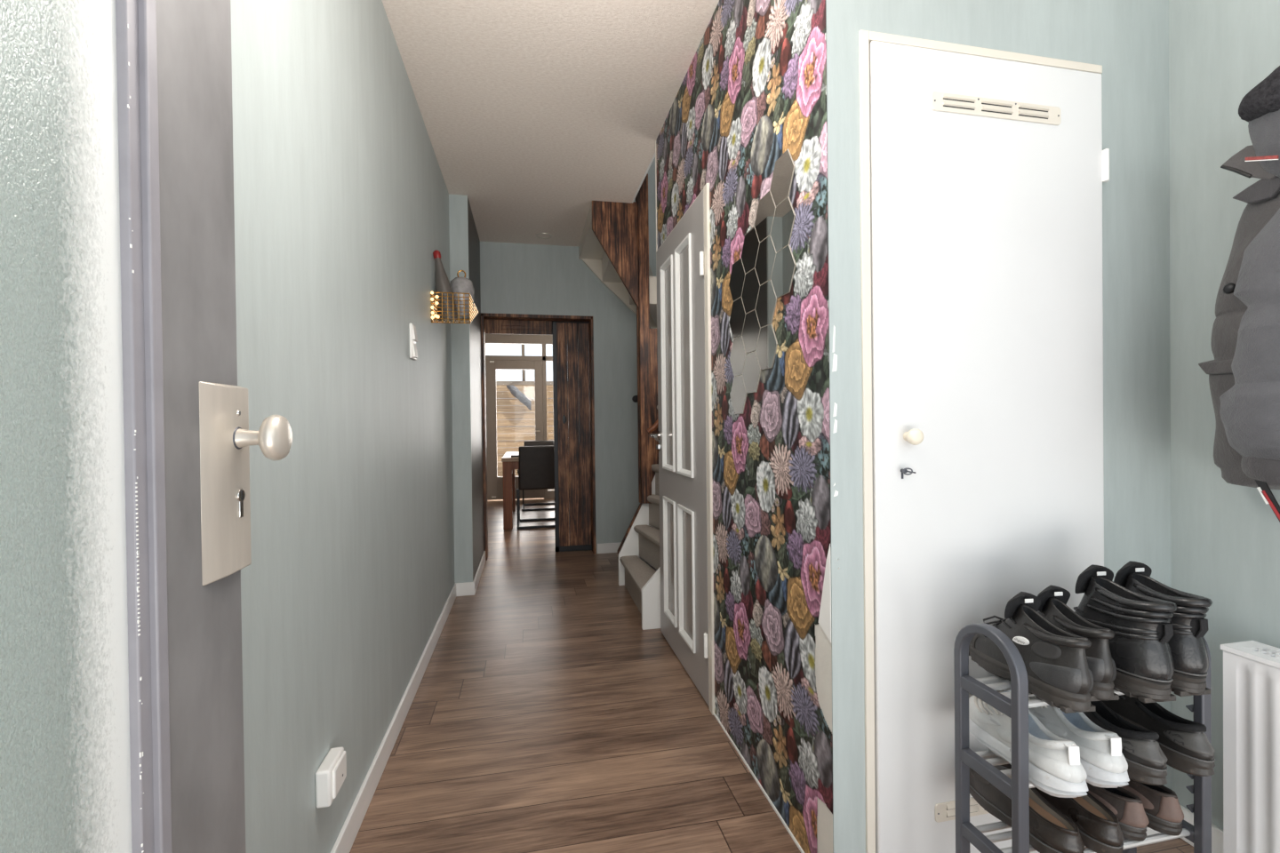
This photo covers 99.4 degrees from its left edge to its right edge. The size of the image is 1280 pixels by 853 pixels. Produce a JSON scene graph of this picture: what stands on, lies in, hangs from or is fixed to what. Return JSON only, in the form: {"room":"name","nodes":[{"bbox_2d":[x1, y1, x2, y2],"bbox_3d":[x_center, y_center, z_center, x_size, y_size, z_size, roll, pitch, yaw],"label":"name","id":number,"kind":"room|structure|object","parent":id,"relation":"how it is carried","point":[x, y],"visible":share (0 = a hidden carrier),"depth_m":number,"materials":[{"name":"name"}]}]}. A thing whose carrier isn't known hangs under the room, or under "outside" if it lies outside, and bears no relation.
{"room":"entrance hallway","nodes":[
{"label":"entrance hallway","id":0,"kind":"room"},
{"bbox_2d":[0,0,455,852],"bbox_3d":[-0.966,-0.190,2.040,0.100,2.600,5.186,-1,0,-12],"label":"wall","id":1,"kind":"structure","parent":0,"point":[341,195],"depth_m":1.30,"materials":[{"name":"green paint"}]},
{"bbox_2d":[0,0,292,852],"bbox_3d":[-0.455,-0.012,0.296,0.119,2.240,0.964,-1,0,-12],"label":"door","id":2,"kind":"structure","parent":1,"relation":"in","point":[173,436],"depth_m":0.56,"materials":[{"name":"grey paint"}]},
{"bbox_2d":[315,746,346,808],"bbox_3d":[-0.725,0.824,1.278,0.039,0.084,0.100,-1,0,-12],"label":"wall socket","id":3,"kind":"object","parent":1,"relation":"attached to","point":[331,775],"visible":1,"depth_m":1.24,"materials":[{"name":"white plastic"}]},
{"bbox_2d":[330,584,456,852],"bbox_3d":[-0.794,1.069,1.565,0.012,0.085,3.974,-1,0,-12],"label":"baseboard","id":4,"kind":"structure","parent":1,"relation":"attached to","point":[346,838],"depth_m":1.78,"materials":[{"name":"white paint"}]},
{"bbox_2d":[408,323,418,359],"bbox_3d":[-0.962,-0.360,2.312,0.021,0.146,0.084,-1,0,-12],"label":"light switch","id":5,"kind":"object","parent":1,"relation":"attached to","point":[413,354],"visible":1,"depth_m":2.28,"materials":[{"name":"white plastic"}]},
{"bbox_2d":[431,291,478,323],"bbox_3d":[-1.022,-0.611,3.027,0.193,0.158,0.494,-1,0,-12],"label":"wire basket","id":6,"kind":"object","parent":1,"relation":"attached to","point":[473,312],"visible":0.76,"depth_m":2.80,"materials":[{"name":"gold metal"}]},
{"bbox_2d":[430,291,439,319],"bbox_3d":[-1.043,-0.618,2.761,0.043,0.142,0.017,-1,0,-12],"label":"fairy lights","id":7,"kind":"object","parent":6,"relation":"attached to","point":[431,292],"visible":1,"depth_m":2.76,"materials":[{"name":"yellow"}]},
{"bbox_2d":[432,249,457,320],"bbox_3d":[-1.021,-0.740,2.866,0.106,0.367,0.108,-1,0,19],"label":"bottle","id":8,"kind":"object","parent":6,"relation":"in","point":[442,284],"visible":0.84,"depth_m":2.83,"materials":[{"name":"grey glass"}]},
{"bbox_2d":[450,270,474,319],"bbox_3d":[-0.978,-0.729,2.981,0.134,0.262,0.130,-1,0,-12],"label":"jar","id":9,"kind":"object","parent":6,"relation":"in","point":[464,284],"visible":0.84,"depth_m":2.93,"materials":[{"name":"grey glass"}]},
{"bbox_2d":[448,194,472,583],"bbox_3d":[-1.163,-0.200,3.533,0.114,2.600,0.020,-1,0,-12],"label":"wall pillar","id":10,"kind":"structure","parent":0,"point":[458,204],"depth_m":3.52,"materials":[{"name":"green paint"}]},
{"bbox_2d":[455,582,474,596],"bbox_3d":[-1.139,1.058,3.529,0.126,0.085,0.012,-1,0,-12],"label":"baseboard","id":11,"kind":"structure","parent":10,"relation":"attached to","point":[467,588],"depth_m":3.52,"materials":[{"name":"white paint"}]},
{"bbox_2d":[467,197,484,581],"bbox_3d":[-1.266,-0.203,4.037,0.114,2.600,1.007,-1,0,-12],"label":"door","id":12,"kind":"structure","parent":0,"point":[474,243],"depth_m":3.94,"materials":[{"name":"grey paint"}]},
{"bbox_2d":[472,551,485,594],"bbox_3d":[-1.172,1.054,3.976,0.012,0.085,0.877,-1,0,-12],"label":"baseboard","id":13,"kind":"structure","parent":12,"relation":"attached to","point":[476,579],"depth_m":3.88,"materials":[{"name":"white paint"}]},
{"bbox_2d":[381,0,719,247],"bbox_3d":[0.135,-1.615,2.210,2.363,0.220,5.093,-1,0,-12],"label":"ceiling","id":14,"kind":"structure","parent":0,"point":[535,112],"depth_m":2.44,"materials":[{"name":"paint"}]},
{"bbox_2d":[536,232,551,239],"bbox_3d":[-0.760,-1.514,4.296,0.128,0.014,0.128,-1,0,-12],"label":"recessed light","id":15,"kind":"object","parent":14,"relation":"in","point":[550,236],"visible":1,"depth_m":4.29,"materials":[{"name":"silver metal"}]},
{"bbox_2d":[480,157,655,553],"bbox_3d":[0.233,-1.427,4.789,3.584,5.000,0.120,-1,0,-12],"label":"wall","id":16,"kind":"structure","parent":0,"point":[516,278],"depth_m":4.62,"materials":[{"name":"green paint"}]},
{"bbox_2d":[480,312,596,560],"bbox_3d":[-0.845,0.080,4.572,0.917,2.016,0.134,-1,0,-12],"label":"trim","id":17,"kind":"structure","parent":16,"relation":"attached to","point":[484,316],"depth_m":4.54,"materials":[{"name":"brown wood"}]},
{"bbox_2d":[597,542,621,553],"bbox_3d":[0.294,1.031,4.749,1.345,0.085,0.012,-1,0,-12],"label":"baseboard","id":18,"kind":"structure","parent":16,"relation":"attached to","point":[605,548],"depth_m":4.63,"materials":[{"name":"white paint"}]},
{"bbox_2d":[632,395,637,402],"bbox_3d":[-0.032,-0.237,4.652,0.060,0.060,0.057,-1,0,-12],"label":"peg","id":19,"kind":"object","parent":16,"relation":"attached to","point":[635,397],"visible":0.74,"depth_m":4.63,"materials":[{"name":"black plastic"}]},
{"bbox_2d":[656,0,832,852],"bbox_3d":[0.314,-0.205,2.072,0.106,2.600,1.661,-1,0,-12],"label":"wall","id":20,"kind":"structure","parent":0,"point":[753,90],"depth_m":1.55,"materials":[{"name":"paper"}]},
{"bbox_2d":[632,152,655,202],"bbox_3d":[0.028,-1.622,3.272,0.012,0.220,0.822,-1,0,-12],"label":"trim","id":21,"kind":"structure","parent":20,"relation":"attached to","point":[653,156],"depth_m":3.29,"materials":[{"name":"white paint"}]},
{"bbox_2d":[655,140,656,276],"bbox_3d":[0.137,-1.012,2.883,0.106,0.995,0.008,-1,0,-12],"label":"trim","id":22,"kind":"structure","parent":20,"relation":"attached to","point":[655,140],"depth_m":2.87,"materials":[{"name":"beige paint"}]},
{"bbox_2d":[648,183,714,715],"bbox_3d":[0.183,0.085,2.464,0.134,2.017,0.843,-1,0,-12],"label":"door","id":23,"kind":"structure","parent":20,"relation":"in","point":[684,310],"depth_m":2.35,"materials":[{"name":"grey wood"}]},
{"bbox_2d":[728,257,745,301],"bbox_3d":[0.319,-0.480,1.781,0.003,0.125,0.145,-1,0,-12],"label":"tile","id":24,"kind":"structure","parent":20,"relation":"attached to","point":[738,274],"depth_m":1.78,"materials":[{"name":"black mirror"}]},
{"bbox_2d":[729,296,745,339],"bbox_3d":[0.320,-0.355,1.782,0.003,0.125,0.145,-1,0,-12],"label":"tile","id":25,"kind":"structure","parent":20,"relation":"attached to","point":[738,315],"depth_m":1.78,"materials":[{"name":"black mirror"}]},
{"bbox_2d":[729,336,746,376],"bbox_3d":[0.322,-0.230,1.783,0.003,0.125,0.145,-1,0,-12],"label":"tile","id":26,"kind":"structure","parent":20,"relation":"attached to","point":[738,354],"depth_m":1.78,"materials":[{"name":"white mirror"}]},
{"bbox_2d":[729,375,747,414],"bbox_3d":[0.323,-0.104,1.784,0.003,0.125,0.145,-1,0,-12],"label":"tile","id":27,"kind":"structure","parent":20,"relation":"attached to","point":[739,394],"depth_m":1.78,"materials":[{"name":"grey tile"}]},
{"bbox_2d":[741,268,759,313],"bbox_3d":[0.341,-0.417,1.675,0.003,0.125,0.145,-1,0,-12],"label":"tile","id":28,"kind":"structure","parent":20,"relation":"attached to","point":[751,286],"depth_m":1.67,"materials":[{"name":"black mirror"}]},
{"bbox_2d":[741,226,759,273],"bbox_3d":[0.340,-0.543,1.674,0.003,0.125,0.145,-1,0,-12],"label":"tile","id":29,"kind":"structure","parent":20,"relation":"attached to","point":[750,248],"depth_m":1.67,"materials":[{"name":"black mirror"}]},
{"bbox_2d":[742,309,760,353],"bbox_3d":[0.343,-0.292,1.676,0.003,0.125,0.145,-1,0,-12],"label":"tile","id":30,"kind":"structure","parent":20,"relation":"attached to","point":[751,328],"depth_m":1.67,"materials":[{"name":"white mirror"}]},
{"bbox_2d":[742,351,761,393],"bbox_3d":[0.344,-0.166,1.677,0.003,0.125,0.145,-1,0,-12],"label":"tile","id":31,"kind":"structure","parent":20,"relation":"attached to","point":[751,374],"depth_m":1.67,"materials":[{"name":"white mirror"}]},
{"bbox_2d":[713,713,804,852],"bbox_3d":[0.365,1.094,1.658,0.004,0.007,0.818,-1,0,-12],"label":"trim","id":32,"kind":"structure","parent":20,"relation":"attached to","point":[715,715],"depth_m":1.63,"materials":[{"name":"white paint"}]},
{"bbox_2d":[754,190,775,242],"bbox_3d":[0.361,-0.605,1.567,0.003,0.125,0.145,-1,0,-12],"label":"tile","id":33,"kind":"structure","parent":20,"relation":"attached to","point":[766,205],"depth_m":1.56,"materials":[{"name":"grey mirror"}]},
{"bbox_2d":[754,234,776,285],"bbox_3d":[0.362,-0.479,1.569,0.003,0.125,0.145,-1,0,-12],"label":"tile","id":34,"kind":"structure","parent":20,"relation":"attached to","point":[766,254],"depth_m":1.56,"materials":[{"name":"white mirror"}]},
{"bbox_2d":[755,323,777,370],"bbox_3d":[0.365,-0.228,1.571,0.003,0.125,0.145,-1,0,-12],"label":"tile","id":35,"kind":"structure","parent":20,"relation":"attached to","point":[767,344],"depth_m":1.56,"materials":[{"name":"white mirror"}]},
{"bbox_2d":[755,280,777,327],"bbox_3d":[0.364,-0.354,1.570,0.003,0.125,0.145,-1,0,-12],"label":"tile","id":36,"kind":"structure","parent":20,"relation":"attached to","point":[766,302],"depth_m":1.56,"materials":[{"name":"white mirror"}]},
{"bbox_2d":[769,148,795,207],"bbox_3d":[0.382,-0.667,1.461,0.003,0.125,0.145,-1,0,-12],"label":"mirror","id":37,"kind":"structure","parent":20,"relation":"attached to","point":[784,167],"depth_m":1.45,"materials":[{"name":"white mirror"}]},
{"bbox_2d":[770,196,795,252],"bbox_3d":[0.384,-0.542,1.462,0.003,0.125,0.145,-1,0,-12],"label":"mirror","id":38,"kind":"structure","parent":20,"relation":"attached to","point":[784,218],"depth_m":1.46,"materials":[{"name":"white mirror"}]},
{"bbox_2d":[770,244,796,298],"bbox_3d":[0.385,-0.416,1.463,0.003,0.125,0.145,-1,0,-12],"label":"mirror","id":39,"kind":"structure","parent":20,"relation":"attached to","point":[784,267],"depth_m":1.46,"materials":[{"name":"white mirror"}]},
{"bbox_2d":[349,497,1193,852],"bbox_3d":[-0.361,1.138,3.832,5.600,0.100,8.840,-1,0,-12],"label":"floor","id":40,"kind":"structure","parent":0,"point":[543,716],"depth_m":1.92,"materials":[{"name":"brown wood"}]},
{"bbox_2d":[501,451,519,529],"bbox_3d":[-1.016,0.697,6.436,1.145,0.755,1.290,-1,0,-12],"label":"dining table","id":41,"kind":"object","parent":40,"relation":"on","point":[509,464],"visible":0.43,"depth_m":5.71,"materials":[{"name":"brown wood"}]},
{"bbox_2d":[516,446,554,529],"bbox_3d":[-1.093,0.642,5.997,0.524,0.875,0.567,-1,0,-12],"label":"dining chair","id":42,"kind":"object","parent":40,"relation":"on","point":[536,471],"visible":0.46,"depth_m":5.74,"materials":[{"name":"black leather"}]},
{"bbox_2d":[521,440,554,511],"bbox_3d":[-1.296,0.634,7.189,0.524,0.875,0.567,-1,0,-12],"label":"dining chair","id":43,"kind":"object","parent":40,"relation":"on","point":[525,443],"visible":0.16,"depth_m":7.38,"materials":[{"name":"black leather"}]},
{"bbox_2d":[578,173,660,630],"bbox_3d":[0.413,-0.321,3.878,1.506,2.800,1.751,-1,0,-12],"label":"staircase","id":44,"kind":"structure","parent":40,"relation":"on","point":[614,244],"depth_m":3.68,"materials":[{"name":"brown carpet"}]},
{"bbox_2d":[953,623,1211,852],"bbox_3d":[0.927,0.748,1.144,0.472,0.695,0.159,-1,0,-12],"label":"shoe rack","id":45,"kind":"object","parent":40,"relation":"on","point":[1015,704],"visible":0.56,"depth_m":1.11,"materials":[{"name":"metal"}]},
{"bbox_2d":[969,765,1084,852],"bbox_3d":[0.814,0.804,1.176,0.100,0.088,0.292,-1,0,-8],"label":"loafer","id":46,"kind":"object","parent":45,"relation":"on","point":[1051,831],"visible":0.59,"depth_m":1.10,"materials":[{"name":"brown leather"}]},
{"bbox_2d":[968,688,1088,798],"bbox_3d":[0.781,0.614,1.128,0.108,0.152,0.310,-1,0,-1],"label":"sneaker","id":47,"kind":"object","parent":45,"relation":"on","point":[1055,768],"visible":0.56,"depth_m":1.03,"materials":[{"name":"white leather"}]},
{"bbox_2d":[968,592,1095,713],"bbox_3d":[0.802,0.440,1.140,0.097,0.186,0.295,-1,0,-6],"label":"shoe","id":48,"kind":"object","parent":45,"relation":"on","point":[1060,676],"visible":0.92,"depth_m":1.06,"materials":[{"name":"black leather"}]},
{"bbox_2d":[995,585,1119,701],"bbox_3d":[0.896,0.439,1.182,0.097,0.186,0.295,-1,0,-5],"label":"shoe","id":49,"kind":"object","parent":45,"relation":"on","point":[1053,608],"visible":0.41,"depth_m":1.06,"materials":[{"name":"black leather"}]},
{"bbox_2d":[1001,763,1124,852],"bbox_3d":[0.922,0.803,1.201,0.100,0.088,0.292,-1,0,-8],"label":"loafer","id":50,"kind":"object","parent":45,"relation":"on","point":[1100,830],"visible":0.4,"depth_m":1.09,"materials":[{"name":"brown leather"}]},
{"bbox_2d":[1028,696,1129,788],"bbox_3d":[0.893,0.613,1.153,0.108,0.152,0.310,-1,0,-1],"label":"sneaker","id":51,"kind":"object","parent":45,"relation":"on","point":[1102,759],"visible":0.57,"depth_m":1.04,"materials":[{"name":"white leather"}]},
{"bbox_2d":[1086,782,1149,841],"bbox_3d":[0.983,0.791,1.235,0.094,0.110,0.288,-1,0,-14],"label":"leather shoe","id":52,"kind":"object","parent":45,"relation":"on","point":[1128,807],"visible":0.33,"depth_m":1.11,"materials":[{"name":"brown leather"}]},
{"bbox_2d":[1083,701,1167,785],"bbox_3d":[0.972,0.622,1.168,0.096,0.130,0.296,-1,0,-3],"label":"sneaker","id":53,"kind":"object","parent":45,"relation":"on","point":[1144,756],"visible":0.43,"depth_m":1.05,"materials":[{"name":"black leather"}]},
{"bbox_2d":[1073,564,1177,703],"bbox_3d":[0.981,0.415,1.169,0.105,0.232,0.302,-1,0,-7],"label":"boot","id":54,"kind":"object","parent":45,"relation":"on","point":[1140,652],"visible":0.7,"depth_m":1.06,"materials":[{"name":"black leather"}]},
{"bbox_2d":[1120,779,1183,836],"bbox_3d":[1.081,0.789,1.251,0.094,0.110,0.288,-1,0,-14],"label":"leather shoe","id":55,"kind":"object","parent":45,"relation":"on","point":[1163,810],"visible":0.34,"depth_m":1.13,"materials":[{"name":"brown leather"}]},
{"bbox_2d":[1100,695,1215,776],"bbox_3d":[1.091,0.621,1.192,0.096,0.130,0.296,-1,0,-8],"label":"shoe","id":56,"kind":"object","parent":45,"relation":"on","point":[1187,749],"visible":0.59,"depth_m":1.09,"materials":[{"name":"black leather"}]},
{"bbox_2d":[1113,560,1212,696],"bbox_3d":[1.085,0.413,1.194,0.105,0.232,0.302,-1,0,-7],"label":"boot","id":57,"kind":"object","parent":45,"relation":"on","point":[1188,646],"visible":0.45,"depth_m":1.07,"materials":[{"name":"black leather"}]},
{"bbox_2d":[825,0,1171,852],"bbox_3d":[0.964,-0.207,1.407,1.100,2.600,0.101,-1,0,-12],"label":"wall","id":58,"kind":"structure","parent":0,"point":[1129,39],"depth_m":1.39,"materials":[{"name":"green paint"}]},
{"bbox_2d":[858,29,1109,852],"bbox_3d":[0.860,0.086,1.342,0.698,2.016,0.110,-1,0,-12],"label":"door","id":59,"kind":"structure","parent":58,"relation":"in","point":[983,171],"depth_m":1.31,"materials":[{"name":"beige paint"}]},
{"bbox_2d":[934,797,988,823],"bbox_3d":[0.886,0.922,1.333,0.370,0.044,0.004,-1,0,-12],"label":"vent","id":60,"kind":"object","parent":59,"relation":"attached to","point":[944,807],"depth_m":1.30,"materials":[{"name":"beige plastic"}]},
{"bbox_2d":[930,91,1060,125],"bbox_3d":[0.870,-0.773,1.320,0.370,0.044,0.004,-1,0,-12],"label":"vent","id":61,"kind":"object","parent":59,"relation":"attached to","point":[979,107],"depth_m":1.32,"materials":[{"name":"beige plastic"}]},
{"bbox_2d":[1145,827,1159,835],"bbox_3d":[1.324,1.046,1.431,0.217,0.085,0.012,-1,0,-12],"label":"baseboard","id":62,"kind":"structure","parent":58,"relation":"attached to","point":[1149,831],"depth_m":1.43,"materials":[{"name":"white paint"}]},
{"bbox_2d":[1032,824,1084,852],"bbox_3d":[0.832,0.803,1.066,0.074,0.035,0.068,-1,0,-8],"label":"shoe","id":63,"kind":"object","parent":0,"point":[1064,843],"depth_m":1.05,"materials":[{"name":"brown leather"}]},
{"bbox_2d":[1029,662,1093,693],"bbox_3d":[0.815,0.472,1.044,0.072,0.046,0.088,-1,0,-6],"label":"shoe","id":64,"kind":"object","parent":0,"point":[1068,679],"depth_m":1.02,"materials":[{"name":"leather"}]},
{"bbox_2d":[1074,815,1124,847],"bbox_3d":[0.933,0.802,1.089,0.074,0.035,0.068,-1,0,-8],"label":"shoe","id":65,"kind":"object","parent":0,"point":[1108,835],"depth_m":1.07,"materials":[{"name":"brown leather"}]},
{"bbox_2d":[1108,640,1174,680],"bbox_3d":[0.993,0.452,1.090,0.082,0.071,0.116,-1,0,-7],"label":"shoe","id":66,"kind":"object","parent":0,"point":[1139,659],"depth_m":1.05,"materials":[{"name":"black leather"}]},
{"bbox_2d":[1168,637,1208,675],"bbox_3d":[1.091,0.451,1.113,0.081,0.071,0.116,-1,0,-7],"label":"shoe","id":67,"kind":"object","parent":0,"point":[1182,650],"depth_m":1.07,"materials":[{"name":"black leather"}]},
{"bbox_2d":[1168,0,1279,830],"bbox_3d":[1.607,-0.210,0.755,0.100,2.600,1.636,-1,0,-12],"label":"wall","id":68,"kind":"structure","parent":0,"point":[1225,538],"depth_m":1.36,"materials":[{"name":"green paint"}]},
{"bbox_2d":[1179,804,1223,852],"bbox_3d":[1.569,1.048,0.748,0.012,0.085,1.424,-1,0,-12],"label":"baseboard","id":69,"kind":"structure","parent":68,"relation":"attached to","point":[1217,833],"depth_m":1.36,"materials":[{"name":"white paint"}]},
{"bbox_2d":[1198,65,1279,522],"bbox_3d":[1.370,-0.267,0.995,0.261,0.972,0.600,-1,0,-12],"label":"jacket","id":70,"kind":"object","parent":68,"relation":"hanging from","point":[1244,372],"visible":1,"depth_m":1.12,"materials":[{"name":"grey fabric"}]},
{"bbox_2d":[1256,487,1268,504],"bbox_3d":[1.300,0.144,1.133,0.001,0.035,0.020,-1,0,-12],"label":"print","id":71,"kind":"object","parent":70,"relation":"on","point":[1263,491],"depth_m":1.13,"materials":[{"name":"white paper"}]},
{"bbox_2d":[1245,109,1279,177],"bbox_3d":[1.377,-0.602,1.070,0.162,0.196,0.263,-1,0,-12],"label":"collar","id":72,"kind":"object","parent":70,"relation":"attached to","point":[1262,157],"depth_m":1.14,"materials":[{"name":"grey fabric"}]},
{"bbox_2d":[1220,640,1279,852],"bbox_3d":[1.514,0.749,0.732,0.117,0.485,1.101,-1,0,-12],"label":"radiator","id":73,"kind":"object","parent":68,"relation":"attached to","point":[1251,668],"visible":1,"depth_m":1.21,"materials":[{"name":"white metal"}]},
{"bbox_2d":[1220,640,1279,669],"bbox_3d":[1.502,0.513,0.728,0.100,0.012,1.101,-1,0,-12],"label":"grille","id":74,"kind":"object","parent":73,"relation":"attached to","point":[1253,653],"depth_m":1.22,"materials":[{"name":"white metal"}]},
{"bbox_3d":[-0.946,-0.225,6.345,5.700,2.600,3.427,-1,0,-12],"label":"wall","id":75,"kind":"structure","parent":0,"visible":0},
{"bbox_2d":[484,319,551,335],"bbox_3d":[-0.657,-0.874,4.766,1.750,0.145,0.035,-1,0,-12],"label":"trim","id":76,"kind":"structure","parent":75,"relation":"attached to","point":[492,326],"depth_m":4.67,"materials":[{"name":"brown wood"}]},
{"bbox_2d":[485,334,554,500],"bbox_3d":[-1.286,-0.220,8.004,5.500,2.570,0.159,-1,0,-12],"label":"window frame","id":77,"kind":"structure","parent":75,"relation":"in","point":[492,363],"depth_m":7.87,"materials":[{"name":"grey paint"}]},
{"bbox_2d":[552,320,591,551],"bbox_3d":[-0.302,0.065,4.795,0.908,2.030,0.040,-1,0,-12],"label":"door","id":78,"kind":"structure","parent":75,"relation":"in","point":[571,340],"depth_m":4.72,"materials":[{"name":"brown wood"}]},
{"label":"outside","id":79,"kind":"structure","parent":0,"visible":0},
{"bbox_3d":[-1.932,1.110,11.993,9.000,0.100,7.740,-1,0,-12],"label":"terrace","id":80,"kind":"object","parent":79,"visible":0},
{"bbox_2d":[496,344,552,385],"bbox_3d":[-1.546,-0.405,9.011,6.600,2.970,1.680,-1,0,-12],"label":"pergola","id":81,"kind":"object","parent":80,"relation":"on","point":[524,382],"visible":0.14,"depth_m":9.65,"materials":[{"name":"grey paint"}]},
{"bbox_2d":[496,385,568,477],"bbox_3d":[-1.899,0.112,10.522,7.500,1.920,0.097,-1,0,-12],"label":"fence","id":82,"kind":"object","parent":80,"relation":"on","point":[516,422],"visible":0.02,"depth_m":10.44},
{"bbox_2d":[506,385,531,410],"bbox_3d":[-2.306,-0.576,10.345,0.451,0.556,0.130,-1,0,-12],"label":"shade sail","id":83,"kind":"object","parent":82,"relation":"attached to","point":[514,390],"visible":0.88,"depth_m":10.32,"materials":[{"name":"grey fabric"}]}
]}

